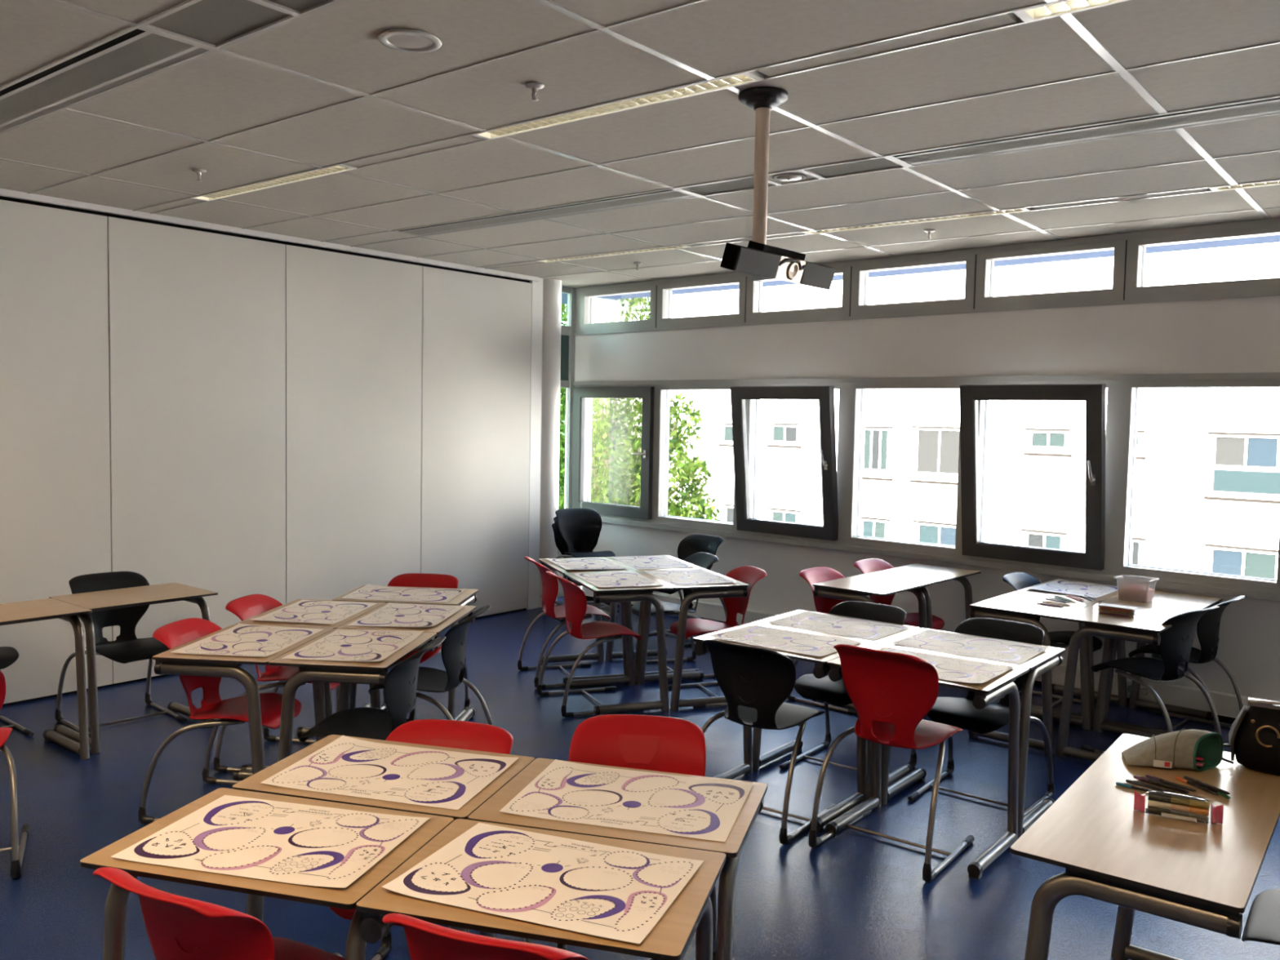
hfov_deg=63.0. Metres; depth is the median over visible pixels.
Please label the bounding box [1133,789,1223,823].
pack
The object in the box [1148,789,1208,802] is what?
marker
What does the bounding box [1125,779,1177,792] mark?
pen
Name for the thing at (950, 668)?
poster
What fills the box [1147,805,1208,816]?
marker
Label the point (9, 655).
chair
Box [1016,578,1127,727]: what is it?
school desk
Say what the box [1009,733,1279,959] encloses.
desk
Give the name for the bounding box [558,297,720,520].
tree
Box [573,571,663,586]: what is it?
poster
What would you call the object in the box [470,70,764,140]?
ceiling lamp
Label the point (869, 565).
chair
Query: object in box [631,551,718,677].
chair
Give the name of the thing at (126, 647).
chair
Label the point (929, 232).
sprinkler
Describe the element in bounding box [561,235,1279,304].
roof eave
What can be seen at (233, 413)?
wall
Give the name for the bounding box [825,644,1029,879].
school desk
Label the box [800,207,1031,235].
ceiling lamp
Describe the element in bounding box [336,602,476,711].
school desk
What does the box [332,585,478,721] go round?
school desk
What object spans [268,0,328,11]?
grille
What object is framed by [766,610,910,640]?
poster
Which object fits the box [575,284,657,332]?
window
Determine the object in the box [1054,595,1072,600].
pencil
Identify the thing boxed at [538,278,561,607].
column
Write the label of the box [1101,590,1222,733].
school desk
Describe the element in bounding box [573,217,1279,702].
wall
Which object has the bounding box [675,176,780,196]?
ceiling vent
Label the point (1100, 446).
window
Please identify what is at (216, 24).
ceiling vent
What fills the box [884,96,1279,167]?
panel
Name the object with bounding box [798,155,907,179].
ceiling vent
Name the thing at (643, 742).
chair
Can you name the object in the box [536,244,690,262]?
ceiling lamp
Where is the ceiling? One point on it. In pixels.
(862, 79)
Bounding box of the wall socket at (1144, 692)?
[1126,681,1152,699]
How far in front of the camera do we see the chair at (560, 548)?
9.37 m
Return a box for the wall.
[0,188,542,706]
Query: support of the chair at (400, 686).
on the floor
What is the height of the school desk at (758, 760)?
0.762 m
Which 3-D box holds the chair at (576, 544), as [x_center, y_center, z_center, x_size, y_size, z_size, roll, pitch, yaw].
[-0.509,0.747,9.310,0.535,0.827,0.560,-1,4,-26]
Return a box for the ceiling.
[0,0,1279,288]
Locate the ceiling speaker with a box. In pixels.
[377,28,442,53]
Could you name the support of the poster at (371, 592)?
on the school desk at (467, 597)
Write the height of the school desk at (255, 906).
0.762 m
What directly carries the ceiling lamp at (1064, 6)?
attached to the ceiling
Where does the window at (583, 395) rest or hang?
attached to the wall at (1233, 335)
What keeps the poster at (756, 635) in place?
on the school desk at (821, 669)
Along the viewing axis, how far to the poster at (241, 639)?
4.64 m
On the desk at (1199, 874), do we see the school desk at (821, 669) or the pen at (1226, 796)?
the pen at (1226, 796)
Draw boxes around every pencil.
[1036,602,1062,607]
[1042,600,1071,606]
[1045,598,1068,603]
[1045,600,1071,605]
[1048,597,1072,603]
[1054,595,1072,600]
[1054,597,1077,603]
[1096,611,1129,617]
[1097,607,1129,612]
[1097,608,1129,613]
[1099,610,1132,615]
[1100,606,1131,611]
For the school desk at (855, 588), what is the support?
on the floor
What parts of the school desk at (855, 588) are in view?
support rail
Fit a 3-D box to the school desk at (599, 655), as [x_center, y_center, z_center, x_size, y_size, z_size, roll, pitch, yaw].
[-0.385,0.967,7.262,0.500,0.762,0.700,0,4,-19]
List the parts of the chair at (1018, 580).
seat frame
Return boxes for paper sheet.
[1133,608,1180,617]
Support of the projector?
hanging from the ceiling
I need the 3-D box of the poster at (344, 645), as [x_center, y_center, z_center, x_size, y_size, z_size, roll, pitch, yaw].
[-1.247,0.722,4.601,0.420,0.014,0.594,1,3,6]
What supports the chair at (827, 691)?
on the floor
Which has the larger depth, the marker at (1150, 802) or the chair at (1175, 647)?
the chair at (1175, 647)
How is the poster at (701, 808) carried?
on the school desk at (489, 811)
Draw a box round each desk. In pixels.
[0,598,92,759]
[48,582,217,753]
[80,787,453,959]
[152,624,333,780]
[231,734,534,957]
[235,599,386,770]
[268,628,436,761]
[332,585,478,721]
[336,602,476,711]
[355,818,726,959]
[467,758,767,959]
[538,556,635,687]
[564,571,673,715]
[604,555,704,681]
[636,568,748,710]
[693,622,875,832]
[751,609,919,799]
[812,573,935,710]
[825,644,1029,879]
[870,563,981,629]
[879,627,1065,839]
[968,591,1098,754]
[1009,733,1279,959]
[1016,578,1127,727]
[1055,601,1184,761]
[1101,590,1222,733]
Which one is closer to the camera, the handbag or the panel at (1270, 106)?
the handbag
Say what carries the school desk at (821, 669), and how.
on the floor
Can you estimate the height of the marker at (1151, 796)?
0.016 m
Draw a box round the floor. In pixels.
[0,595,1279,959]
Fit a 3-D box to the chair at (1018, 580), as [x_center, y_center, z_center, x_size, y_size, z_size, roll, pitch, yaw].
[2.595,1.033,6.618,0.560,0.827,0.535,4,5,41]
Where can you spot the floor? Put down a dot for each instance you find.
(857, 895)
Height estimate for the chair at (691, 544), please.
0.827 m
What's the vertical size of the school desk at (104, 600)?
0.762 m
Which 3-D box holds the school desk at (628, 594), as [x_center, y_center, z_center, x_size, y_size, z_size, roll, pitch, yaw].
[-0.152,1.012,6.601,0.500,0.762,0.700,0,4,-19]
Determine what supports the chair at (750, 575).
on the floor
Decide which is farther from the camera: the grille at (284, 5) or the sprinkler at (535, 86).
the sprinkler at (535, 86)
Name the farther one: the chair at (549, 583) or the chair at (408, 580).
the chair at (549, 583)
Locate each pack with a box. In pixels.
[1093,602,1137,617]
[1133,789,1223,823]
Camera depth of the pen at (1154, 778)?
3.02 m
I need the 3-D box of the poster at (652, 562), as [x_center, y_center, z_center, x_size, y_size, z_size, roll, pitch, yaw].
[0.088,0.580,7.412,0.420,0.008,0.594,0,4,-19]
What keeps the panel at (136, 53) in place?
attached to the ceiling
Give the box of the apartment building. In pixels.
[668,242,1279,579]
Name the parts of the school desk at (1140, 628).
support rail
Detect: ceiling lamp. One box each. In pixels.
[191,164,357,201]
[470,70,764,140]
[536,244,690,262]
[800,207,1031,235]
[1013,0,1129,22]
[1208,179,1279,191]
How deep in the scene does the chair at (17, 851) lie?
4.00 m
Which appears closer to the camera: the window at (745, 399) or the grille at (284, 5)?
the grille at (284, 5)
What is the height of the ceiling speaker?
0.012 m
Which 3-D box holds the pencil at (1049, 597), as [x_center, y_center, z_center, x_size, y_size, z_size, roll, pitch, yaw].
[2.467,0.706,6.123,0.008,0.007,0.175,-1,4,-25]
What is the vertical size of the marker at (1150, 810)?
0.016 m
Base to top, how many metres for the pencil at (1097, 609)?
0.007 m
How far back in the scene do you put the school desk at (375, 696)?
5.09 m
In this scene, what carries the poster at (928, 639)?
on the school desk at (1050, 658)
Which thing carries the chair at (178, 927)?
on the floor
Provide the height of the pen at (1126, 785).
0.011 m
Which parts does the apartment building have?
pane, pane, pane, pane, pane, pane, pane, pane, pane, pane, pane, pane, pane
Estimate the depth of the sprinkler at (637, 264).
8.44 m
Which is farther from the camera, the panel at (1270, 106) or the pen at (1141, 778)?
the panel at (1270, 106)
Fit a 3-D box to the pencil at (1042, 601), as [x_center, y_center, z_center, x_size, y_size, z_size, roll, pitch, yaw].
[2.394,0.712,6.000,0.008,0.007,0.174,-2,5,-40]
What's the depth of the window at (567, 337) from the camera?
10.25 m
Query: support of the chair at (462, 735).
on the floor
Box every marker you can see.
[1147,797,1208,808]
[1147,800,1208,815]
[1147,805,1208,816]
[1147,806,1208,822]
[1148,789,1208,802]
[1148,792,1208,808]
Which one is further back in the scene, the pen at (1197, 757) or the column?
the column
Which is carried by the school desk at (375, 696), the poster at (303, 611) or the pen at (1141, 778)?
the poster at (303, 611)
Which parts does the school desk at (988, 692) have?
support rail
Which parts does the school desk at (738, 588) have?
support rail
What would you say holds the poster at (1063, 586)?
on the school desk at (1122, 699)
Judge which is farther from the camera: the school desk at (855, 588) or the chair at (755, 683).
the school desk at (855, 588)
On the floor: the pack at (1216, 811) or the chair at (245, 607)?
the chair at (245, 607)
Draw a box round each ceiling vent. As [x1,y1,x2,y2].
[137,0,301,49]
[254,0,344,17]
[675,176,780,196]
[768,168,822,186]
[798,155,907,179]
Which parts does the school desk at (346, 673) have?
support rail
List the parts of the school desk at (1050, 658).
support rail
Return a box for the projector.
[720,86,835,289]
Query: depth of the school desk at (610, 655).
7.27 m
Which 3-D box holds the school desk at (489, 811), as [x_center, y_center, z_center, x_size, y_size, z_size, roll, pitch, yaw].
[-0.048,1.243,2.839,0.700,0.762,0.500,2,4,15]
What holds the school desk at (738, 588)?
on the floor
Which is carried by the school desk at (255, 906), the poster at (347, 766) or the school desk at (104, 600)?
the poster at (347, 766)
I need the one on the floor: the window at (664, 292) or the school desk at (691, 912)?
the school desk at (691, 912)
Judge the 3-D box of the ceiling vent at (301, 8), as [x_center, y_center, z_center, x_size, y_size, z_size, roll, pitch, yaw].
[-1.051,-1.458,3.103,0.260,0.022,0.275,4,4,39]
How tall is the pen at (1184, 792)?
0.011 m
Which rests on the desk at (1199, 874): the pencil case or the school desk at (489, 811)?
the pencil case
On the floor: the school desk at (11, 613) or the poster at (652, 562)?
the school desk at (11, 613)
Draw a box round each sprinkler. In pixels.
[191,168,206,181]
[525,81,544,101]
[633,262,642,270]
[924,229,935,239]
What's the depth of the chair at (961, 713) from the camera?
4.99 m
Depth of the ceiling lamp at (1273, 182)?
5.37 m
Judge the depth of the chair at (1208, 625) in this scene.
6.05 m
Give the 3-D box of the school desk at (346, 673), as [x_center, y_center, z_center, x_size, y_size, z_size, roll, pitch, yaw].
[-1.244,1.112,4.612,0.500,0.762,0.700,1,3,6]
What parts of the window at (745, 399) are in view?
handle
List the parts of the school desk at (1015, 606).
support rail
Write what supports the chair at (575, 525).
on the chair at (560, 548)
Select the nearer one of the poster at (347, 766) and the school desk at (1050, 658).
the poster at (347, 766)
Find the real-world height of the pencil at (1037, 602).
0.007 m
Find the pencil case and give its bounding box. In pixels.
[1121,728,1223,771]
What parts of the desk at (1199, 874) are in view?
support rail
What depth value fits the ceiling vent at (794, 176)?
5.36 m
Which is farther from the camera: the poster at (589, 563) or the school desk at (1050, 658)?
the poster at (589, 563)
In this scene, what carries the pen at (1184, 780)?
on the desk at (1199, 874)
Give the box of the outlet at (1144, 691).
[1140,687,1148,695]
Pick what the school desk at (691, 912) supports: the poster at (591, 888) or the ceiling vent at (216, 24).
the poster at (591, 888)
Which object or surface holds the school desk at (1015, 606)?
on the floor
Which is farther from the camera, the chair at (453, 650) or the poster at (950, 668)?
the chair at (453, 650)
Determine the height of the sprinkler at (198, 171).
0.057 m
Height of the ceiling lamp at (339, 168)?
0.086 m
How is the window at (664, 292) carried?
attached to the wall at (1233, 335)
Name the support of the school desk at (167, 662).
on the floor
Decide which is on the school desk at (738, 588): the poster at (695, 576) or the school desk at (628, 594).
the poster at (695, 576)
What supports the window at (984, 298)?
attached to the wall at (1233, 335)
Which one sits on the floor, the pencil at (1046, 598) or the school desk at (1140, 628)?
the school desk at (1140, 628)
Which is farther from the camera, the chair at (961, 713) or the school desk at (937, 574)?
the school desk at (937, 574)
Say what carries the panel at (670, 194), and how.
attached to the ceiling
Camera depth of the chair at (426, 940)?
2.01 m
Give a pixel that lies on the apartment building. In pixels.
(1206, 492)
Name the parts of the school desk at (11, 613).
support rail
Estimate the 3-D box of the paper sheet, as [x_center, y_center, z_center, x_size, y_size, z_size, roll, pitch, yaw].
[2.825,0.737,5.775,0.296,0.001,0.210,3,4,27]
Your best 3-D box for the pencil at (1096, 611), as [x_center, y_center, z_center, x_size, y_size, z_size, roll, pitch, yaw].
[2.582,0.732,5.706,0.172,0.007,0.008,4,5,41]
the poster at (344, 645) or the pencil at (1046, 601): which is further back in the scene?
the pencil at (1046, 601)
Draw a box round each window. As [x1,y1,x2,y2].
[557,286,575,596]
[571,384,654,519]
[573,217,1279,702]
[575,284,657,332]
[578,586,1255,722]
[652,383,743,528]
[656,276,746,328]
[730,382,848,540]
[745,266,852,322]
[842,382,971,554]
[850,254,976,315]
[959,380,1119,570]
[974,240,1127,309]
[1111,378,1279,589]
[1124,225,1279,300]
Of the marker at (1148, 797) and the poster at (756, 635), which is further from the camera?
the poster at (756, 635)
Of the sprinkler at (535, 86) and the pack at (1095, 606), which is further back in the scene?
the pack at (1095, 606)
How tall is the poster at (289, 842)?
0.008 m
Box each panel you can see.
[0,25,216,133]
[392,187,701,236]
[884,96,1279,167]
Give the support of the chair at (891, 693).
on the floor
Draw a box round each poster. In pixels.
[110,795,429,888]
[170,623,323,657]
[252,599,376,623]
[260,735,518,809]
[281,629,423,661]
[342,584,466,602]
[347,603,465,626]
[382,822,703,943]
[499,759,753,841]
[546,557,626,569]
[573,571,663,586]
[611,555,693,568]
[644,568,736,585]
[707,625,862,656]
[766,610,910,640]
[877,646,1014,683]
[891,629,1050,664]
[1027,578,1118,597]
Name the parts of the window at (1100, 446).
handle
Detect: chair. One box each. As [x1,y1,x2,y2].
[0,646,34,736]
[0,671,29,878]
[55,571,186,737]
[92,866,345,959]
[137,617,301,824]
[213,594,340,772]
[299,635,445,742]
[328,719,532,959]
[368,604,493,725]
[380,573,470,720]
[382,913,589,959]
[517,556,610,688]
[537,570,641,717]
[542,522,617,622]
[553,515,619,612]
[555,508,620,606]
[556,714,716,959]
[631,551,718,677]
[648,533,727,647]
[667,565,767,708]
[701,639,835,844]
[779,600,916,770]
[786,566,857,715]
[808,644,973,881]
[853,558,944,630]
[907,617,1054,817]
[1002,572,1102,706]
[1080,605,1221,754]
[1128,595,1245,732]
[1241,888,1279,945]
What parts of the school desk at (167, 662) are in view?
support rail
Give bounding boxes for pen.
[1115,782,1151,791]
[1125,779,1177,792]
[1133,775,1186,791]
[1138,779,1189,793]
[1145,774,1196,791]
[1175,776,1218,795]
[1183,775,1230,794]
[1195,756,1203,760]
[1195,762,1202,766]
[1202,785,1230,799]
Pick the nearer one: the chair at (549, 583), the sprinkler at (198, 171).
the sprinkler at (198, 171)
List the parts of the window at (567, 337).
spandrel panel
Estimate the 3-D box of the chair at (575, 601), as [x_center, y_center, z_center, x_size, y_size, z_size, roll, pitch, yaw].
[-0.301,0.984,6.500,0.560,0.827,0.535,0,4,-22]
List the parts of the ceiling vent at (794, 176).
plate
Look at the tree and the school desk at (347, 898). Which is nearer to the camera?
the school desk at (347, 898)
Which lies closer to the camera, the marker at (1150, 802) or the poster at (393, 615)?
the marker at (1150, 802)
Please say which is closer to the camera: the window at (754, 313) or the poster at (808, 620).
the poster at (808, 620)
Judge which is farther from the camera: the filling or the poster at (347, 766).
the filling
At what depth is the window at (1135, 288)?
6.48 m
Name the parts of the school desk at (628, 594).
support rail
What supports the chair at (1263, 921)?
on the floor
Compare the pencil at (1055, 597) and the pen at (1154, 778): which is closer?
the pen at (1154, 778)
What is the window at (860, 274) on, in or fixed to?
attached to the wall at (1233, 335)
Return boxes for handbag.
[1222,697,1279,776]
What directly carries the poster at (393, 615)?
on the school desk at (466, 611)
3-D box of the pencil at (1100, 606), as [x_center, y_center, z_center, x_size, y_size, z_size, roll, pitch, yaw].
[2.590,0.701,5.698,0.172,0.007,0.008,4,5,40]
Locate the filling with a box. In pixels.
[1117,583,1154,602]
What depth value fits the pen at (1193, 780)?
2.98 m
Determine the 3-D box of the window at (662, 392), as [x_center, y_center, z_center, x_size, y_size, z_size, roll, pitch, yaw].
[0.538,-0.229,9.286,1.020,1.275,0.125,4,5,43]
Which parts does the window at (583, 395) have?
handle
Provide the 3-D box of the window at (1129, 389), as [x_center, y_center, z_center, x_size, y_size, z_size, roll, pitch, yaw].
[3.514,-0.002,6.505,1.020,1.275,0.125,4,5,43]
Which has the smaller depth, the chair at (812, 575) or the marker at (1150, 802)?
the marker at (1150, 802)
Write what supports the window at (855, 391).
attached to the wall at (1233, 335)
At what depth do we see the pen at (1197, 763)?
3.13 m
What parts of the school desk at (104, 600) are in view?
support rail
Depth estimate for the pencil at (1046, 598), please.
6.10 m
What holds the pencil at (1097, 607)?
in the pack at (1095, 606)
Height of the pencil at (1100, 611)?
0.007 m
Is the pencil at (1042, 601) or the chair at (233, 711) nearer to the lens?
the chair at (233, 711)
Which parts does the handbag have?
panel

